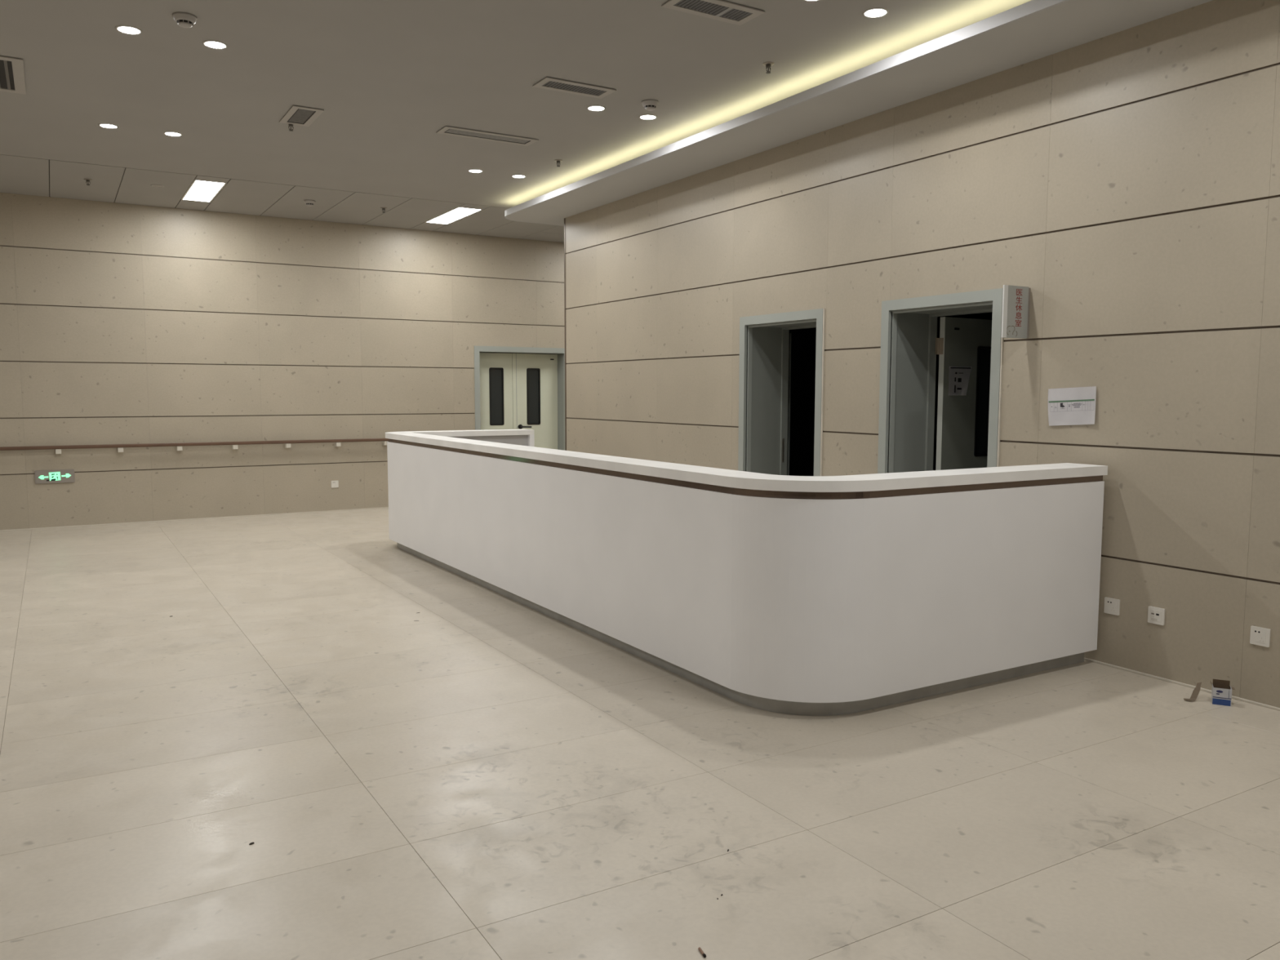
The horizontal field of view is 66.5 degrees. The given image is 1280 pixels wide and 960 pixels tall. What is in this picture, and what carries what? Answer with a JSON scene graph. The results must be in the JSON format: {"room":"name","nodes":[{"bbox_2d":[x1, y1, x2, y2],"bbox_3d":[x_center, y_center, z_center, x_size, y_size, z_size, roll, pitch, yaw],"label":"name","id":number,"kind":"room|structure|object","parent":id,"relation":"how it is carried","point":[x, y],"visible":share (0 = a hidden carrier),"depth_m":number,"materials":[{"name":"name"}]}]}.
{"room":"hospital reception area","nodes":[
{"label":"hospital reception area","id":0,"kind":"room"},
{"bbox_2d":[0,192,564,529],"bbox_3d":[-4.023,-1.432,12.077,14.200,3.645,0.300,-3,6,-31],"label":"wall","id":1,"kind":"structure","parent":0,"point":[121,323],"depth_m":11.43,"materials":[{"name":"beige stone"}]},
{"bbox_2d":[34,469,75,484],"bbox_3d":[-6.359,-0.038,10.610,0.370,0.142,0.019,-3,6,-31],"label":"exit sign","id":2,"kind":"object","parent":1,"relation":"attached to","point":[60,476],"visible":1,"depth_m":10.60,"materials":[{"name":"green"}]},
{"bbox_2d":[0,438,387,453],"bbox_3d":[-5.296,-0.379,11.177,7.000,0.095,0.092,-3,6,-31],"label":"handrail","id":3,"kind":"object","parent":1,"relation":"attached to","point":[179,446],"visible":0.77,"depth_m":11.19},
{"bbox_2d":[0,506,388,531],"bbox_3d":[-6.123,0.504,10.808,9.125,0.011,0.010,-3,6,-31],"label":"baseboard","id":4,"kind":"structure","parent":1,"relation":"attached to","point":[383,507],"depth_m":11.31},
{"bbox_2d":[331,480,338,488],"bbox_3d":[-3.802,0.051,12.165,0.087,0.087,0.009,-3,6,-31],"label":"wall outlet","id":5,"kind":"object","parent":1,"relation":"attached to","point":[334,483],"visible":1,"depth_m":12.16,"materials":[{"name":"white plastic"}]},
{"bbox_2d":[474,346,564,450],"bbox_3d":[-1.671,-0.780,13.528,1.404,2.095,0.284,-3,6,-31],"label":"door","id":6,"kind":"structure","parent":1,"relation":"in","point":[520,389],"depth_m":13.58,"materials":[{"name":"white metal"}]},
{"bbox_2d":[0,0,1213,242],"bbox_3d":[0.097,-2.491,5.093,14.200,0.260,16.300,-3,6,-31],"label":"ceiling","id":7,"kind":"structure","parent":0,"point":[386,76],"depth_m":6.50,"materials":[{"name":"paint"}]},
{"bbox_2d":[0,55,26,94],"bbox_3d":[-4.512,-2.619,6.131,1.096,0.010,0.819,-3,6,-31],"label":"ceiling vent","id":8,"kind":"object","parent":7,"relation":"in","point":[11,69],"visible":1,"depth_m":6.37,"materials":[{"name":"metal"}]},
{"bbox_2d":[84,178,92,185],"bbox_3d":[-5.386,-2.904,9.526,0.074,0.057,0.074,-3,6,-31],"label":"sprinkler","id":9,"kind":"object","parent":7,"relation":"attached to","point":[87,180],"visible":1,"depth_m":9.51,"materials":[{"name":"metal"}]},
{"bbox_2d":[97,123,118,128],"bbox_3d":[-4.135,-2.753,7.593,0.142,0.005,0.142,-3,6,-31],"label":"recessed light","id":10,"kind":"object","parent":7,"relation":"in","point":[103,125],"visible":1,"depth_m":7.59,"materials":[{"name":"white plastic"}]},
{"bbox_2d":[115,25,142,34],"bbox_3d":[-2.917,-2.568,5.572,0.142,0.005,0.142,-3,6,-31],"label":"recessed light","id":11,"kind":"object","parent":7,"relation":"in","point":[128,29],"visible":1,"depth_m":5.57,"materials":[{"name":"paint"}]},
{"bbox_2d":[151,184,164,187],"bbox_3d":[-4.851,-2.955,9.813,0.124,0.006,0.124,-3,6,-31],"label":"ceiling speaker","id":12,"kind":"object","parent":7,"relation":"attached to","point":[153,185],"visible":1,"depth_m":9.80,"materials":[{"name":"plastic"}]},
{"bbox_2d":[163,131,182,136],"bbox_3d":[-3.744,-2.773,7.826,0.142,0.005,0.142,-3,6,-31],"label":"recessed light","id":13,"kind":"object","parent":7,"relation":"in","point":[167,133],"visible":1,"depth_m":7.82,"materials":[{"name":"white plastic"}]},
{"bbox_2d":[172,12,196,27],"bbox_3d":[-2.505,-2.524,5.372,0.124,0.055,0.124,-3,6,-31],"label":"smoke detector","id":14,"kind":"object","parent":7,"relation":"attached to","point":[184,20],"visible":1,"depth_m":5.34,"materials":[{"name":"plastic"}]},
{"bbox_2d":[181,179,226,202],"bbox_3d":[-4.523,-2.989,10.105,0.294,0.010,1.154,-3,6,-31],"label":"led panel","id":15,"kind":"object","parent":7,"relation":"attached to","point":[198,190],"visible":1,"depth_m":10.06,"materials":[{"name":"white plastic"}]},
{"bbox_2d":[202,40,227,48],"bbox_3d":[-2.526,-2.588,5.805,0.142,0.005,0.142,-3,6,-31],"label":"recessed light","id":16,"kind":"object","parent":7,"relation":"in","point":[209,43],"visible":1,"depth_m":5.80,"materials":[{"name":"white plastic"}]},
{"bbox_2d":[285,123,293,131],"bbox_3d":[-2.688,-2.717,7.517,0.074,0.057,0.074,-3,6,-31],"label":"sprinkler","id":17,"kind":"object","parent":7,"relation":"attached to","point":[290,125],"visible":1,"depth_m":7.51,"materials":[{"name":"metal"}]},
{"bbox_2d":[279,105,324,126],"bbox_3d":[-2.534,-2.721,7.300,0.218,0.010,0.504,-3,6,-31],"label":"ceiling vent","id":18,"kind":"object","parent":7,"relation":"in","point":[296,115],"visible":1,"depth_m":7.29,"materials":[{"name":"metal"}]},
{"bbox_2d":[303,200,315,206],"bbox_3d":[-3.579,-2.997,10.576,0.124,0.055,0.124,-3,6,-31],"label":"smoke detector","id":19,"kind":"object","parent":7,"relation":"attached to","point":[308,202],"visible":1,"depth_m":10.54,"materials":[{"name":"plastic"}]},
{"bbox_2d":[425,206,481,224],"bbox_3d":[-2.204,-3.110,11.491,0.294,0.010,1.154,-3,6,-31],"label":"led panel","id":20,"kind":"object","parent":7,"relation":"attached to","point":[458,213],"visible":1,"depth_m":11.48,"materials":[{"name":"white plastic"}]},
{"bbox_2d":[467,168,483,173],"bbox_3d":[-1.538,-2.886,9.119,0.142,0.005,0.142,-3,6,-31],"label":"recessed light","id":21,"kind":"object","parent":7,"relation":"in","point":[475,171],"visible":1,"depth_m":9.12,"materials":[{"name":"white plastic"}]},
{"bbox_2d":[435,125,538,146],"bbox_3d":[-1.222,-2.769,7.863,0.792,0.010,0.220,-3,6,-31],"label":"ceiling vent","id":22,"kind":"object","parent":7,"relation":"in","point":[451,131],"visible":1,"depth_m":7.85,"materials":[{"name":"metal"}]},
{"bbox_2d":[511,174,526,177],"bbox_3d":[-1.160,-2.906,9.344,0.142,0.005,0.142,-3,6,-31],"label":"recessed light","id":23,"kind":"object","parent":7,"relation":"in","point":[513,175],"visible":1,"depth_m":9.33,"materials":[{"name":"white plastic"}]},
{"bbox_2d":[554,159,562,167],"bbox_3d":[-0.728,-2.821,8.702,0.074,0.057,0.074,-3,6,-31],"label":"sprinkler","id":24,"kind":"object","parent":7,"relation":"attached to","point":[557,161],"visible":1,"depth_m":8.69,"materials":[{"name":"metal"}]},
{"bbox_2d":[532,76,616,98],"bbox_3d":[-0.442,-2.655,6.609,0.525,0.010,0.218,-3,6,-31],"label":"ceiling vent","id":25,"kind":"object","parent":7,"relation":"in","point":[549,83],"visible":1,"depth_m":6.60,"materials":[{"name":"metal"}]},
{"bbox_2d":[586,105,605,111],"bbox_3d":[-0.318,-2.701,7.094,0.142,0.005,0.142,-3,6,-31],"label":"recessed light","id":26,"kind":"object","parent":7,"relation":"in","point":[593,108],"visible":1,"depth_m":7.08,"materials":[{"name":"white plastic"}]},
{"bbox_2d":[638,114,657,119],"bbox_3d":[0.060,-2.720,7.320,0.142,0.005,0.142,-3,6,-31],"label":"recessed light","id":27,"kind":"object","parent":7,"relation":"in","point":[646,117],"visible":1,"depth_m":7.32,"materials":[{"name":"white plastic"}]},
{"bbox_2d":[641,99,658,111],"bbox_3d":[0.072,-2.661,6.943,0.124,0.055,0.124,-3,6,-31],"label":"smoke detector","id":28,"kind":"object","parent":7,"relation":"attached to","point":[648,104],"visible":1,"depth_m":6.91,"materials":[{"name":"plastic"}]},
{"bbox_2d":[661,0,764,25],"bbox_3d":[0.395,-2.529,5.236,0.521,0.010,0.223,-3,6,-31],"label":"ceiling vent","id":29,"kind":"object","parent":7,"relation":"in","point":[718,10],"visible":1,"depth_m":5.25,"materials":[{"name":"metal"}]},
{"bbox_2d":[762,62,774,73],"bbox_3d":[0.806,-2.585,6.130,0.074,0.057,0.074,-3,6,-31],"label":"sprinkler","id":30,"kind":"object","parent":7,"relation":"attached to","point":[768,64],"visible":1,"depth_m":6.12,"materials":[{"name":"metal"}]},
{"bbox_2d":[862,7,888,17],"bbox_3d":[1.278,-2.535,5.298,0.142,0.005,0.142,-3,6,-31],"label":"recessed light","id":31,"kind":"object","parent":7,"relation":"in","point":[874,12],"visible":1,"depth_m":5.29,"materials":[{"name":"white plastic"}]},
{"bbox_2d":[0,507,1279,959],"bbox_3d":[0.090,1.109,5.419,14.200,0.200,16.300,-3,6,-31],"label":"floor","id":32,"kind":"structure","parent":0,"point":[486,775],"depth_m":3.64,"materials":[{"name":"tile"}]},
{"bbox_2d":[697,946,706,957],"bbox_3d":[0.166,1.260,2.603,0.008,0.008,0.041,-2,5,-19],"label":"cigarette butt","id":33,"kind":"object","parent":32,"relation":"on","point":[703,953],"visible":1,"depth_m":2.60},
{"bbox_2d":[385,429,1107,715],"bbox_3d":[-0.012,0.277,7.404,2.175,1.100,6.215,-3,6,-31],"label":"reception desk","id":34,"kind":"object","parent":32,"relation":"on","point":[846,594],"depth_m":4.91,"materials":[{"name":"white laminate"}]},
{"bbox_2d":[385,429,1107,492],"bbox_3d":[-0.011,-0.246,7.357,2.175,0.050,6.215,-3,6,-31],"label":"countertop","id":35,"kind":"structure","parent":34,"relation":"on","point":[694,473],"depth_m":4.97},
{"bbox_2d":[1183,682,1201,702],"bbox_3d":[2.691,1.029,4.744,0.097,0.088,0.026,-2,5,-18],"label":"strip","id":36,"kind":"object","parent":32,"relation":"on","point":[1195,693],"visible":1,"depth_m":4.75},
{"bbox_2d":[1209,679,1235,706],"bbox_3d":[2.806,1.024,4.703,0.104,0.108,0.063,3,6,25],"label":"carton","id":37,"kind":"object","parent":32,"relation":"on","point":[1221,691],"visible":1,"depth_m":4.69,"materials":[{"name":"white cardboard"}]},
{"bbox_2d":[1213,689,1231,699],"bbox_3d":[2.790,1.025,4.677,0.076,0.044,0.001,3,6,25],"label":"print","id":38,"kind":"object","parent":37,"relation":"on","point":[1220,691],"depth_m":4.68},
{"bbox_2d":[786,311,992,475],"bbox_3d":[3.283,-0.628,8.315,3.600,2.850,8.230,-3,6,-31],"label":"wall","id":39,"kind":"structure","parent":0,"point":[803,341],"depth_m":12.22,"materials":[{"name":"paint"}]},
{"bbox_2d":[786,333,791,475],"bbox_3d":[1.299,-0.276,8.543,0.011,2.000,0.018,-3,6,-31],"label":"trim","id":40,"kind":"structure","parent":39,"relation":"attached to","point":[789,347],"depth_m":8.50,"materials":[{"name":"grey metal"}]},
{"bbox_2d":[565,0,1279,707],"bbox_3d":[2.803,-0.796,5.202,0.400,3.645,13.435,-3,6,-31],"label":"wall","id":41,"kind":"structure","parent":0,"point":[1129,179],"depth_m":5.45,"materials":[{"name":"beige stone"}]},
{"bbox_2d":[564,217,567,450],"bbox_3d":[-0.819,-1.184,10.853,0.026,3.385,0.028,-3,6,-31],"label":"trim","id":42,"kind":"structure","parent":41,"relation":"attached to","point":[565,253],"depth_m":10.80,"materials":[{"name":"brown metal"}]},
{"bbox_2d":[737,308,825,475],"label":"door","id":43,"kind":"structure","parent":41,"relation":"in","point":[763,371],"depth_m":8.11,"materials":[{"name":"metal"}]},
{"bbox_2d":[877,288,1004,473],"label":"door","id":44,"kind":"structure","parent":41,"relation":"in","point":[969,425],"depth_m":6.82,"materials":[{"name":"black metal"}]},
{"bbox_2d":[948,366,972,395],"bbox_3d":[2.281,-0.703,6.930,0.250,0.205,0.015,-3,6,-33],"label":"notice","id":45,"kind":"object","parent":44,"relation":"attached to","point":[958,376],"visible":1,"depth_m":6.93,"materials":[{"name":"white paper"}]},
{"bbox_2d":[1001,284,1030,338],"bbox_3d":[2.165,-0.969,5.633,0.234,0.296,0.024,-3,6,-31],"label":"room sign","id":46,"kind":"object","parent":41,"relation":"attached to","point":[1015,299],"visible":1,"depth_m":5.62,"materials":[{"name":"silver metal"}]},
{"bbox_2d":[1048,386,1096,426],"bbox_3d":[2.418,-0.412,5.473,0.013,0.225,0.312,-3,6,-29],"label":"notice","id":47,"kind":"object","parent":41,"relation":"attached to","point":[1066,406],"visible":1,"depth_m":5.47,"materials":[{"name":"white paper"}]},
{"bbox_2d":[1051,402,1084,408],"bbox_3d":[2.411,-0.419,5.490,0.003,0.031,0.223,-3,6,-31],"label":"print","id":48,"kind":"object","parent":47,"relation":"attached to","point":[1054,405],"depth_m":5.49},
{"bbox_2d":[1103,596,1119,615],"bbox_3d":[2.571,0.688,5.319,0.009,0.087,0.087,-3,6,-31],"label":"wall outlet","id":49,"kind":"object","parent":41,"relation":"attached to","point":[1112,606],"visible":1,"depth_m":5.31,"materials":[{"name":"white plastic"}]},
{"bbox_2d":[1147,605,1164,625],"bbox_3d":[2.700,0.710,5.105,0.009,0.087,0.087,-3,6,-31],"label":"outlet","id":50,"kind":"object","parent":41,"relation":"attached to","point":[1156,615],"visible":1,"depth_m":5.10,"materials":[{"name":"white plastic"}]},
{"bbox_2d":[1084,657,1279,711],"bbox_3d":[4.124,1.250,2.769,0.012,0.012,7.600,-3,6,-31],"label":"baseboard","id":51,"kind":"structure","parent":41,"relation":"attached to","point":[1085,659],"depth_m":5.04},
{"bbox_2d":[1249,626,1271,647],"bbox_3d":[2.965,0.748,4.666,0.009,0.087,0.087,-3,6,-31],"label":"wall outlet","id":52,"kind":"object","parent":41,"relation":"attached to","point":[1260,636],"visible":1,"depth_m":4.66,"materials":[{"name":"white plastic"}]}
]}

